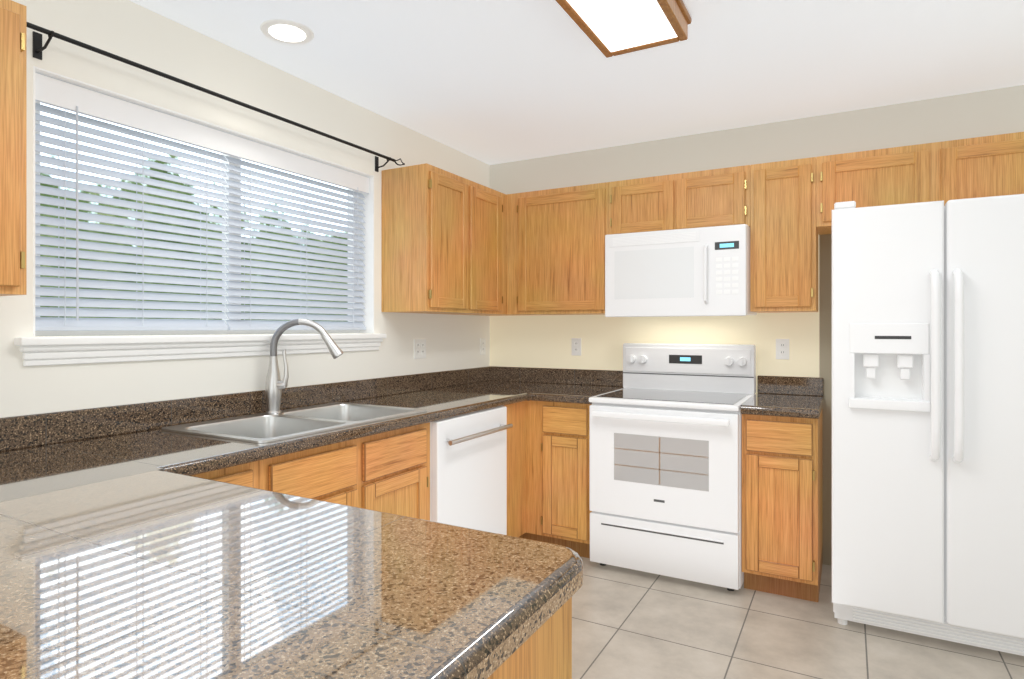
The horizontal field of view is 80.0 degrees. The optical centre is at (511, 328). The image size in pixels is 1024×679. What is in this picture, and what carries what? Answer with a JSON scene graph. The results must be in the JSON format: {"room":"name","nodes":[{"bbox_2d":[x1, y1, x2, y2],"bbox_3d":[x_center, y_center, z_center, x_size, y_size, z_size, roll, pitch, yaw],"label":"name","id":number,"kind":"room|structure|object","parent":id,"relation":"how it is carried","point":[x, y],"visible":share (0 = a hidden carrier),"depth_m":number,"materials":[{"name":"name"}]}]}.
{"room":"kitchen","nodes":[
{"label":"kitchen","id":0,"kind":"room"},
{"bbox_2d":[0,0,489,417],"bbox_3d":[-1.810,0.060,1.472,0.140,2.440,6.600,0,0,29],"label":"wall","id":1,"kind":"structure","parent":0,"point":[133,32],"depth_m":2.44,"materials":[{"name":"white paint"}]},
{"bbox_2d":[0,0,26,295],"bbox_3d":[-1.519,-0.475,1.517,0.322,0.770,0.410,0,0,29],"label":"upper cabinet","id":2,"kind":"object","parent":1,"relation":"attached to","point":[13,15],"depth_m":1.59,"materials":[{"name":"brown wood"}]},
{"bbox_2d":[14,66,386,366],"bbox_3d":[-1.157,-0.351,2.611,0.184,0.937,1.665,0,0,29],"label":"window unit","id":3,"kind":"structure","parent":1,"relation":"in","point":[58,333],"depth_m":2.38,"materials":[{"name":"white"}]},
{"bbox_2d":[35,72,368,330],"bbox_3d":[-1.161,-0.402,2.613,0.070,0.820,1.549,0,0,29],"label":"window blinds","id":4,"kind":"object","parent":3,"relation":"attached to","point":[58,93],"visible":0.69,"depth_m":2.37,"materials":[{"name":"grey plastic"}]},
{"bbox_2d":[27,22,404,171],"bbox_3d":[-1.069,-0.886,2.565,0.101,0.081,1.858,0,0,29],"label":"curtain rod","id":5,"kind":"object","parent":1,"relation":"attached to","point":[38,48],"visible":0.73,"depth_m":2.18,"materials":[{"name":"black metal"}]},
{"bbox_2d":[414,339,425,358],"bbox_3d":[-0.544,0.120,3.617,0.008,0.115,0.115,0,0,29],"label":"outlet","id":6,"kind":"object","parent":1,"relation":"attached to","point":[419,348],"visible":1,"depth_m":3.61,"materials":[{"name":"white plastic"}]},
{"bbox_2d":[382,163,471,314],"bbox_3d":[-0.476,-0.475,3.413,0.322,0.770,0.388,0,0,29],"label":"upper cabinet","id":7,"kind":"object","parent":1,"relation":"attached to","point":[452,244],"depth_m":3.27,"materials":[{"name":"brown wood"}]},
{"bbox_2d":[480,338,485,354],"bbox_3d":[-0.202,0.125,4.239,0.008,0.115,0.070,0,0,29],"label":"outlet","id":8,"kind":"object","parent":1,"relation":"attached to","point":[482,346],"visible":1,"depth_m":4.23,"materials":[{"name":"white plastic"}]},
{"bbox_2d":[472,181,503,315],"bbox_3d":[-0.292,-0.475,3.746,0.322,0.770,0.372,0,0,29],"label":"upper cabinet","id":9,"kind":"object","parent":1,"relation":"attached to","point":[487,203],"depth_m":3.69,"materials":[{"name":"brown wood"}]},
{"bbox_2d":[130,0,1023,164],"bbox_3d":[0.267,-1.190,0.329,4.880,0.060,6.880,0,0,29],"label":"ceiling","id":10,"kind":"structure","parent":0,"point":[490,82],"depth_m":2.66,"materials":[{"name":"white paint"}]},
{"bbox_2d":[260,19,313,44],"bbox_3d":[-0.879,-1.156,2.386,0.200,0.007,0.200,0,0,29],"label":"recessed light","id":11,"kind":"object","parent":10,"relation":"in","point":[287,31],"visible":1,"depth_m":2.37,"materials":[{"name":"white"}]},
{"bbox_2d":[555,0,691,57],"bbox_3d":[0.214,-1.115,1.799,0.344,0.087,1.269,0,0,29],"label":"fluorescent light fixture","id":12,"kind":"object","parent":10,"relation":"attached to","point":[609,28],"visible":1,"depth_m":2.16,"materials":[{"name":"brown wood"}]},
{"bbox_2d":[490,85,1023,565],"bbox_3d":[1.891,0.060,3.282,4.880,2.440,0.140,0,0,29],"label":"wall","id":13,"kind":"structure","parent":0,"point":[538,341],"depth_m":3.49,"materials":[{"name":"beige paint"}]},
{"bbox_2d":[508,182,607,315],"bbox_3d":[0.334,-0.475,3.873,0.688,0.770,0.322,0,0,29],"label":"upper cabinet","id":14,"kind":"object","parent":13,"relation":"attached to","point":[556,237],"depth_m":3.73,"materials":[{"name":"brown wood"}]},
{"bbox_2d":[571,338,580,355],"bbox_3d":[0.422,0.120,4.005,0.070,0.115,0.008,0,0,29],"label":"electrical outlet","id":15,"kind":"object","parent":13,"relation":"attached to","point":[575,346],"visible":1,"depth_m":4.00,"materials":[{"name":"white plastic"}]},
{"bbox_2d":[608,174,675,234],"bbox_3d":[0.807,-0.699,3.612,0.388,0.322,0.322,0,0,29],"label":"upper cabinet","id":16,"kind":"object","parent":13,"relation":"attached to","point":[646,204],"depth_m":3.47,"materials":[{"name":"brown wood"}]},
{"bbox_2d":[676,165,751,228],"bbox_3d":[1.148,-0.699,3.425,0.390,0.322,0.322,0,0,29],"label":"upper cabinet","id":17,"kind":"object","parent":13,"relation":"attached to","point":[722,196],"depth_m":3.28,"materials":[{"name":"brown wood"}]},
{"bbox_2d":[605,224,756,316],"bbox_3d":[0.950,-0.300,3.456,0.762,0.470,0.455,0,0,29],"label":"microwave","id":18,"kind":"object","parent":17,"relation":"attached to","point":[702,271],"visible":1,"depth_m":3.27,"materials":[{"name":"white plastic"}]},
{"bbox_2d":[776,339,788,359],"bbox_3d":[1.510,0.115,3.406,0.070,0.115,0.008,0,0,29],"label":"electrical outlet","id":19,"kind":"object","parent":13,"relation":"attached to","point":[782,348],"visible":1,"depth_m":3.40,"materials":[{"name":"white plastic"}]},
{"bbox_2d":[750,156,819,312],"bbox_3d":[1.456,-0.475,3.256,0.308,0.770,0.322,0,0,29],"label":"upper cabinet","id":20,"kind":"object","parent":13,"relation":"attached to","point":[785,229],"depth_m":3.12,"materials":[{"name":"brown wood"}]},
{"bbox_2d":[820,142,939,234],"bbox_3d":[1.807,-0.685,3.062,0.491,0.350,0.322,0,0,29],"label":"upper cabinet","id":21,"kind":"object","parent":13,"relation":"attached to","point":[911,173],"depth_m":2.91,"materials":[{"name":"brown wood"}]},
{"bbox_2d":[940,132,1023,205],"bbox_3d":[2.260,-0.685,2.813,0.542,0.350,0.322,0,0,29],"label":"upper cabinet","id":22,"kind":"object","parent":13,"relation":"attached to","point":[985,166],"depth_m":2.73,"materials":[{"name":"brown wood"}]},
{"bbox_2d":[572,556,1023,678],"bbox_3d":[0.267,1.310,0.329,4.880,0.060,6.880,0,0,29],"label":"floor","id":23,"kind":"structure","parent":0,"point":[627,623],"depth_m":2.50,"materials":[{"name":"tile"}]},
{"bbox_2d":[193,458,268,490],"bbox_3d":[-1.150,0.846,1.881,0.616,0.868,0.412,0,0,29],"label":"base cabinet","id":24,"kind":"object","parent":23,"relation":"on","point":[255,474],"depth_m":1.87,"materials":[{"name":"brown wood"}]},
{"bbox_2d":[269,436,368,508],"bbox_3d":[-0.944,0.846,2.255,0.616,0.868,0.442,0,0,29],"label":"base cabinet","id":25,"kind":"object","parent":23,"relation":"on","point":[338,473],"depth_m":2.16,"materials":[{"name":"brown wood"}]},
{"bbox_2d":[0,366,555,493],"bbox_3d":[-0.748,0.338,2.564,0.660,0.144,3.657,0,0,29],"label":"countertop","id":26,"kind":"structure","parent":25,"relation":"on","point":[41,449],"depth_m":2.11,"materials":[{"name":"stone"}]},
{"bbox_2d":[161,402,426,442],"bbox_3d":[-0.821,0.448,2.454,0.555,0.179,0.885,0,0,29],"label":"sink","id":27,"kind":"object","parent":26,"relation":"in","point":[265,427],"visible":0.44,"depth_m":2.47,"materials":[{"name":"silver metal"}]},
{"bbox_2d":[265,318,342,413],"bbox_3d":[-0.889,0.157,2.618,0.320,0.401,0.064,0,0,-9],"label":"faucet","id":28,"kind":"object","parent":26,"relation":"on","point":[275,385],"visible":0.98,"depth_m":2.59,"materials":[{"name":"silver metal"}]},
{"bbox_2d":[369,422,429,520],"bbox_3d":[-0.727,0.846,2.649,0.616,0.868,0.457,0,0,29],"label":"base cabinet","id":29,"kind":"object","parent":23,"relation":"on","point":[399,460],"depth_m":2.51,"materials":[{"name":"brown wood"}]},
{"bbox_2d":[430,406,512,534],"bbox_3d":[-0.424,0.847,3.105,0.673,0.866,0.628,0,0,29],"label":"dishwasher","id":30,"kind":"object","parent":23,"relation":"on","point":[468,470],"visible":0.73,"depth_m":2.93,"materials":[{"name":"white painted metal"},{"name":"brushed nickel"}]},
{"bbox_2d":[505,401,524,537],"bbox_3d":[-0.251,0.846,3.534,0.597,0.868,0.281,0,0,29],"label":"base cabinet","id":31,"kind":"object","parent":23,"relation":"on","point":[516,411],"depth_m":3.42,"materials":[{"name":"brown wood"}]},
{"bbox_2d":[487,597,571,678],"bbox_3d":[-0.637,0.846,0.912,1.251,0.868,0.750,0,0,29],"label":"base cabinet","id":32,"kind":"object","parent":23,"relation":"on","point":[546,654],"depth_m":0.86,"materials":[{"name":"brown wood"}]},
{"bbox_2d":[0,462,582,678],"bbox_3d":[-0.602,0.388,0.909,1.192,0.044,0.900,0,0,29],"label":"countertop","id":33,"kind":"structure","parent":32,"relation":"on","point":[132,546],"depth_m":0.87,"materials":[{"name":"stone"}]},
{"bbox_2d":[545,402,591,557],"bbox_3d":[0.447,0.846,3.641,0.293,0.868,0.617,0,0,29],"label":"base cabinet","id":34,"kind":"object","parent":23,"relation":"on","point":[548,472],"depth_m":3.38,"materials":[{"name":"brown wood"}]},
{"bbox_2d":[528,368,622,403],"bbox_3d":[0.419,0.338,3.645,0.345,0.144,0.637,0,0,29],"label":"countertop","id":35,"kind":"structure","parent":34,"relation":"on","point":[576,386],"depth_m":3.87,"materials":[{"name":"stone"}]},
{"bbox_2d":[589,343,755,590],"bbox_3d":[0.880,0.685,3.326,0.761,1.190,0.687,0,0,29],"label":"stove","id":36,"kind":"object","parent":23,"relation":"on","point":[666,460],"visible":0.92,"depth_m":3.10,"materials":[{"name":"white metal"}]},
{"bbox_2d":[742,410,821,601],"bbox_3d":[1.393,0.846,3.121,0.328,0.868,0.617,0,0,29],"label":"base cabinet","id":37,"kind":"object","parent":23,"relation":"on","point":[782,456],"depth_m":2.86,"materials":[{"name":"brown wood"}]},
{"bbox_2d":[741,375,823,418],"bbox_3d":[1.390,0.338,3.111,0.333,0.144,0.637,0,0,29],"label":"countertop","id":38,"kind":"structure","parent":37,"relation":"on","point":[782,396],"depth_m":3.19,"materials":[{"name":"stone"}]},
{"bbox_2d":[832,194,1023,655],"bbox_3d":[1.920,0.372,2.670,0.910,1.815,0.836,0,0,29],"label":"fridge","id":39,"kind":"object","parent":23,"relation":"on","point":[927,419],"visible":1,"depth_m":2.42,"materials":[{"name":"white metal"}]},
{"label":"outside","id":40,"kind":"structure","parent":0,"visible":0},
{"bbox_2d":[40,103,346,335],"bbox_3d":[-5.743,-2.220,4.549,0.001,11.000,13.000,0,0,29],"label":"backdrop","id":41,"kind":"structure","parent":40,"point":[111,150],"depth_m":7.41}
]}

